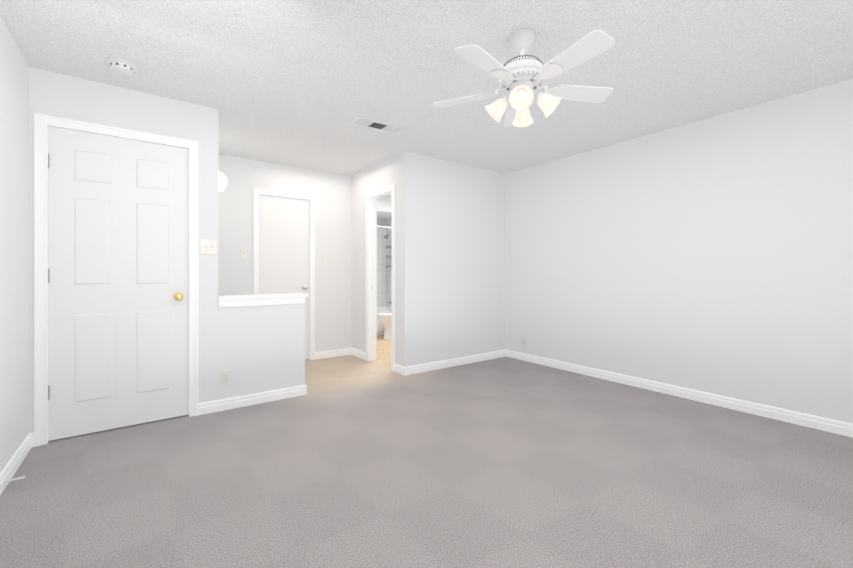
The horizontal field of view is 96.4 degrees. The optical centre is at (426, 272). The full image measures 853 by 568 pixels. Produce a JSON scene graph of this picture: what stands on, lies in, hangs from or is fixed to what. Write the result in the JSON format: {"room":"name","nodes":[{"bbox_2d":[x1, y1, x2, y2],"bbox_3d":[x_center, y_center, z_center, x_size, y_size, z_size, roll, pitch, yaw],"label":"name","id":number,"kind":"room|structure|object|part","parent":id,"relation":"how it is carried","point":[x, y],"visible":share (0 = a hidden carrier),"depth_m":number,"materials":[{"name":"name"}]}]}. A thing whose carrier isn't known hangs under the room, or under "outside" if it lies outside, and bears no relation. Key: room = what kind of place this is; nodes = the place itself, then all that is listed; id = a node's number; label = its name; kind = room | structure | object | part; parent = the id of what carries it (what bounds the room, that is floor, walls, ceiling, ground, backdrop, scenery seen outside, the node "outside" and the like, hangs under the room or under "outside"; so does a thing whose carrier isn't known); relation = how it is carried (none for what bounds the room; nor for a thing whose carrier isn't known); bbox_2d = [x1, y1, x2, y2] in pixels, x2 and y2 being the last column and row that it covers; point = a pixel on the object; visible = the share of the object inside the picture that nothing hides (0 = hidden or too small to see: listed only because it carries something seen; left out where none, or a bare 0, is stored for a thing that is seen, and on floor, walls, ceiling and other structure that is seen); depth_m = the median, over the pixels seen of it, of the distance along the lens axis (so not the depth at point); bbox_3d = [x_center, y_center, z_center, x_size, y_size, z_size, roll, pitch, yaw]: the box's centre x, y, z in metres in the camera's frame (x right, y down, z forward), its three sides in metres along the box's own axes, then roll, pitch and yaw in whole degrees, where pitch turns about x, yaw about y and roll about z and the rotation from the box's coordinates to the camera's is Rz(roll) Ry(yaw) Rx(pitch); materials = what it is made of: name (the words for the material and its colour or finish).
{"room":"empty bedroom","nodes":[
{"label":"empty bedroom","id":0,"kind":"room"},
{"bbox_2d":[0,17,35,472],"bbox_3d":[-1.748,-0.099,1.272,0.120,2.440,5.720,0,0,-36],"label":"wall","id":1,"kind":"structure","parent":0,"point":[17,79],"depth_m":2.21,"materials":[{"name":"white paint"}]},
{"bbox_2d":[3,476,25,483],"bbox_3d":[-2.142,1.076,1.982,0.077,0.022,0.022,0,0,-36],"label":"doorstop","id":2,"kind":"object","parent":1,"relation":"attached to","point":[9,480],"visible":1,"depth_m":1.98,"materials":[{"name":"white plastic"}]},
{"bbox_2d":[36,68,503,402],"bbox_3d":[-0.786,-0.100,3.811,4.440,2.440,0.110,0,0,-36],"label":"wall","id":3,"kind":"structure","parent":0,"point":[460,207],"depth_m":4.28,"materials":[{"name":"white paint"}]},
{"bbox_2d":[48,126,188,440],"bbox_3d":[-2.165,0.072,2.724,0.798,2.073,0.108,0,0,-36],"label":"door","id":4,"kind":"structure","parent":3,"relation":"in","point":[118,284],"depth_m":2.71,"materials":[{"name":"white paint"}]},
{"bbox_3d":[-2.492,0.028,2.509,0.017,1.617,0.038,0,0,-36],"label":"main door hinges","id":5,"kind":"part","parent":4,"relation":"part of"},
{"bbox_3d":[-1.890,0.185,2.905,0.066,0.066,0.072,0,0,-36],"label":"knob","id":6,"kind":"part","parent":4,"relation":"part of","materials":[{"name":"gold metal"}]},
{"bbox_2d":[200,239,216,253],"bbox_3d":[-1.732,-0.205,3.034,0.116,0.115,0.020,0,0,-36],"label":"light switch","id":7,"kind":"object","parent":3,"relation":"attached to","point":[208,246],"visible":1,"depth_m":3.04,"materials":[{"name":"white plastic"}]},
{"bbox_2d":[221,371,230,385],"bbox_3d":[-1.637,0.865,3.113,0.070,0.115,0.007,0,0,-36],"label":"outlet","id":8,"kind":"object","parent":3,"relation":"attached to","point":[225,378],"visible":1,"depth_m":3.11,"materials":[{"name":"white plastic"}]},
{"bbox_2d":[308,169,351,351],"bbox_3d":[-2.215,-0.101,4.411,2.850,2.440,0.110,0,0,-36],"label":"wall","id":9,"kind":"structure","parent":0,"point":[332,192],"depth_m":5.06,"materials":[{"name":"white paint"}]},
{"bbox_2d":[240,248,246,257],"bbox_3d":[-2.112,-0.231,4.406,0.070,0.115,0.020,0,0,-36],"label":"light switch","id":10,"kind":"object","parent":9,"relation":"attached to","point":[243,252],"visible":1,"depth_m":4.41,"materials":[{"name":"white plastic"}]},
{"bbox_2d":[259,194,308,358],"bbox_3d":[-1.742,0.088,4.688,0.620,2.038,0.108,0,0,-36],"label":"hall door","id":11,"kind":"structure","parent":9,"relation":"in","point":[283,245],"depth_m":4.70,"materials":[{"name":"white paint"}]},
{"bbox_2d":[323,254,327,261],"bbox_3d":[-1.323,-0.191,4.987,0.070,0.115,0.020,0,0,-36],"label":"light switch","id":12,"kind":"object","parent":9,"relation":"attached to","point":[325,257],"visible":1,"depth_m":4.99,"materials":[{"name":"white plastic"}]},
{"bbox_2d":[305,355,397,389],"bbox_3d":[-2.085,1.145,4.185,3.030,0.050,2.030,0,0,-36],"label":"floor","id":13,"kind":"structure","parent":0,"point":[327,372],"depth_m":4.31,"materials":[{"name":"beige carpet"}]},
{"bbox_2d":[375,336,390,367],"bbox_3d":[-0.527,1.144,6.033,1.670,0.050,3.160,0,0,-36],"label":"floor","id":14,"kind":"structure","parent":0,"point":[383,352],"depth_m":5.40,"materials":[{"name":"beige tile"}]},
{"bbox_2d":[377,312,390,339],"bbox_3d":[-0.489,0.721,6.532,0.777,0.795,0.460,0,0,-36],"label":"toilet","id":15,"kind":"object","parent":14,"relation":"on","point":[384,318],"visible":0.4,"depth_m":6.33,"materials":[{"name":"white ceramic"}]},
{"bbox_2d":[377,307,390,335],"bbox_3d":[-1.191,0.903,6.892,1.484,0.430,0.752,0,0,-36],"label":"tub","id":16,"kind":"object","parent":14,"relation":"on","point":[380,329],"visible":0.19,"depth_m":6.73,"materials":[{"name":"white ceramic"}]},
{"bbox_2d":[377,198,390,218],"bbox_3d":[-1.194,-1.202,6.894,1.500,0.240,0.760,0,0,-36],"label":"wall","id":17,"kind":"structure","parent":0,"point":[383,207],"depth_m":6.78,"materials":[{"name":"white paint"}]},
{"bbox_2d":[377,218,385,306],"bbox_3d":[-1.417,-0.202,7.198,1.499,1.760,0.005,0,0,-36],"label":"wall tile","id":18,"kind":"structure","parent":17,"relation":"attached to","point":[383,285],"depth_m":7.58,"materials":[{"name":"white tile"}]},
{"bbox_2d":[386,217,390,306],"bbox_3d":[-0.556,-0.202,7.289,0.005,1.760,0.840,0,0,-36],"label":"wall tile","id":19,"kind":"structure","parent":17,"relation":"attached to","point":[388,220],"depth_m":7.55,"materials":[{"name":"white tile"}]},
{"bbox_2d":[384,231,390,303],"bbox_3d":[-0.697,-0.124,7.256,0.254,1.432,0.260,0,0,-36],"label":"shower fixture","id":20,"kind":"object","parent":19,"relation":"attached to","point":[387,247],"visible":0.58,"depth_m":7.24,"materials":[{"name":"silver metal"}]},
{"bbox_2d":[352,151,415,366],"bbox_3d":[-1.163,-0.101,5.496,0.110,2.440,3.270,0,0,-36],"label":"wall","id":21,"kind":"structure","parent":0,"point":[399,170],"depth_m":4.26,"materials":[{"name":"white paint"}]},
{"bbox_2d":[0,356,852,567],"bbox_3d":[0.491,1.146,2.095,4.700,0.050,4.390,0,0,-36],"label":"floor carpet","id":22,"kind":"object","parent":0,"point":[505,462],"visible":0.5,"depth_m":2.02,"materials":[{"name":"grey carpet"}]},
{"bbox_2d":[0,0,852,198],"bbox_3d":[-0.446,-1.370,3.366,4.700,0.100,7.550,0,0,-36],"label":"ceiling","id":23,"kind":"structure","parent":0,"point":[299,83],"depth_m":2.39,"materials":[{"name":"white paint"}]},
{"bbox_2d":[104,57,137,75],"bbox_3d":[-1.935,-1.296,2.419,0.168,0.047,0.168,0,0,-36],"label":"smoke detector","id":24,"kind":"object","parent":23,"relation":"attached to","point":[121,66],"visible":1,"depth_m":2.38,"materials":[{"name":"white plastic"}]},
{"bbox_2d":[218,137,226,191],"bbox_3d":[-2.061,-1.058,3.735,0.190,0.525,0.190,0,0,-36],"label":"pendant light","id":25,"kind":"object","parent":23,"relation":"hanging from","point":[222,182],"visible":0.25,"depth_m":3.71,"materials":[{"name":"white glass"}]},
{"bbox_2d":[349,116,405,134],"bbox_3d":[-0.435,-1.315,3.417,0.480,0.010,0.170,0,0,-36],"label":"ceiling vent","id":26,"kind":"object","parent":23,"relation":"in","point":[375,124],"visible":1,"depth_m":3.41,"materials":[{"name":"white metal"}]},
{"bbox_2d":[499,28,542,91],"bbox_3d":[0.533,-1.123,2.126,0.256,0.392,0.256,0,0,-36],"label":"ceiling fan","id":27,"kind":"object","parent":23,"relation":"hanging from","point":[522,41],"visible":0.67,"depth_m":2.07,"materials":[{"name":"white metal"}]},
{"bbox_2d":[432,89,500,107],"bbox_3d":[0.258,-1.029,2.252,0.466,0.038,0.133,0,0,27],"label":"blade","id":28,"kind":"object","parent":27,"relation":"attached to","point":[482,96],"depth_m":2.25,"materials":[{"name":"white wood"}]},
{"bbox_3d":[0.378,-1.029,2.199,0.203,0.038,0.098,0,0,27],"label":"ceiling fan blade bracket","id":29,"kind":"part","parent":28,"relation":"part of","materials":[{"name":"white metal"}]},
{"bbox_2d":[455,44,516,90],"bbox_3d":[0.328,-1.028,1.907,0.141,0.038,0.471,0,0,45],"label":"blade","id":30,"kind":"object","parent":27,"relation":"attached to","point":[475,54],"depth_m":1.86,"materials":[{"name":"white wood"}]},
{"bbox_3d":[0.411,-1.028,2.007,0.098,0.038,0.203,0,0,39],"label":"ceiling fan blade bracket","id":31,"kind":"part","parent":30,"relation":"part of","materials":[{"name":"white metal"}]},
{"bbox_2d":[504,106,516,126],"bbox_3d":[0.578,-1.030,2.494,0.133,0.034,0.332,0,0,9],"label":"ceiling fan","id":32,"kind":"object","parent":27,"relation":"attached to","point":[510,116],"depth_m":2.52,"materials":[{"name":"white"}]},
{"bbox_2d":[498,62,545,93],"bbox_3d":[0.533,-1.074,2.126,0.263,0.053,0.263,0,0,-36],"label":"ribs","id":33,"kind":"object","parent":27,"relation":"attached to","point":[502,82],"visible":0.4,"depth_m":2.03,"materials":[{"name":"white metal"}]},
{"bbox_2d":[485,85,560,126],"bbox_3d":[0.533,-0.930,2.126,0.480,0.148,0.480,0,0,15],"label":"ceiling fan light","id":34,"kind":"object","parent":27,"relation":"attached to","point":[506,98],"depth_m":2.12,"materials":[{"name":"white glass"}]},
{"bbox_2d":[517,90,525,99],"bbox_3d":[0.501,-0.935,2.002,0.046,0.062,0.062,0,0,33],"label":"bulb","id":35,"kind":"object","parent":34,"relation":"attached to","point":[521,94],"visible":0.21,"depth_m":1.96,"materials":[{"name":"white glass"}]},
{"bbox_3d":[0.533,-0.919,2.126,0.339,0.127,0.339,0,0,-29],"label":"ceiling fan shades","id":36,"kind":"part","parent":34,"relation":"part of","materials":[{"name":"white glass"}]},
{"bbox_2d":[504,55,542,65],"bbox_3d":[0.533,-1.147,2.126,0.233,0.033,0.233,0,0,-36],"label":"ceiling fan slots","id":37,"kind":"object","parent":27,"relation":"attached to","point":[525,58],"visible":0.4,"depth_m":2.04,"materials":[{"name":"grey metal"}]},
{"bbox_2d":[533,91,541,99],"bbox_3d":[0.613,-0.975,2.104,0.066,0.059,0.044,0,0,15],"label":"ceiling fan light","id":38,"kind":"object","parent":27,"relation":"attached to","point":[538,94],"depth_m":2.09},
{"bbox_2d":[531,30,614,88],"bbox_3d":[0.683,-1.028,1.863,0.133,0.038,0.466,0,0,-27],"label":"blade","id":39,"kind":"object","parent":27,"relation":"attached to","point":[592,44],"depth_m":1.79,"materials":[{"name":"white wood"}]},
{"bbox_3d":[0.616,-1.028,1.976,0.098,0.038,0.203,0,0,-27],"label":"ceiling fan blade bracket","id":40,"kind":"part","parent":39,"relation":"part of","materials":[{"name":"white metal"}]},
{"bbox_2d":[539,85,612,103],"bbox_3d":[0.829,-1.028,2.183,0.470,0.038,0.140,0,0,-9],"label":"blade","id":41,"kind":"object","parent":27,"relation":"attached to","point":[590,94],"depth_m":2.18,"materials":[{"name":"white wood"}]},
{"bbox_3d":[0.703,-1.029,2.151,0.203,0.038,0.098,0,0,-15],"label":"ceiling fan blade bracket","id":42,"kind":"part","parent":41,"relation":"part of","materials":[{"name":"white metal"}]},
{"bbox_2d":[504,79,852,423],"bbox_3d":[1.402,-0.101,4.727,0.110,2.440,7.550,0,0,-36],"label":"wall","id":43,"kind":"structure","parent":0,"point":[712,255],"depth_m":3.27,"materials":[{"name":"white paint"}]},
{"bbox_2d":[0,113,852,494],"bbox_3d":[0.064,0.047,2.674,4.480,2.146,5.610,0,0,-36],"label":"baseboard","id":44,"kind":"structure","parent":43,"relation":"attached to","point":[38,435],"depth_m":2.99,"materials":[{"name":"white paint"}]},
{"bbox_2d":[521,336,525,345],"bbox_3d":[1.234,0.869,4.858,0.007,0.115,0.070,0,0,-36],"label":"outlet","id":45,"kind":"object","parent":43,"relation":"attached to","point":[523,340],"visible":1,"depth_m":4.85,"materials":[{"name":"white plastic"}]}
]}

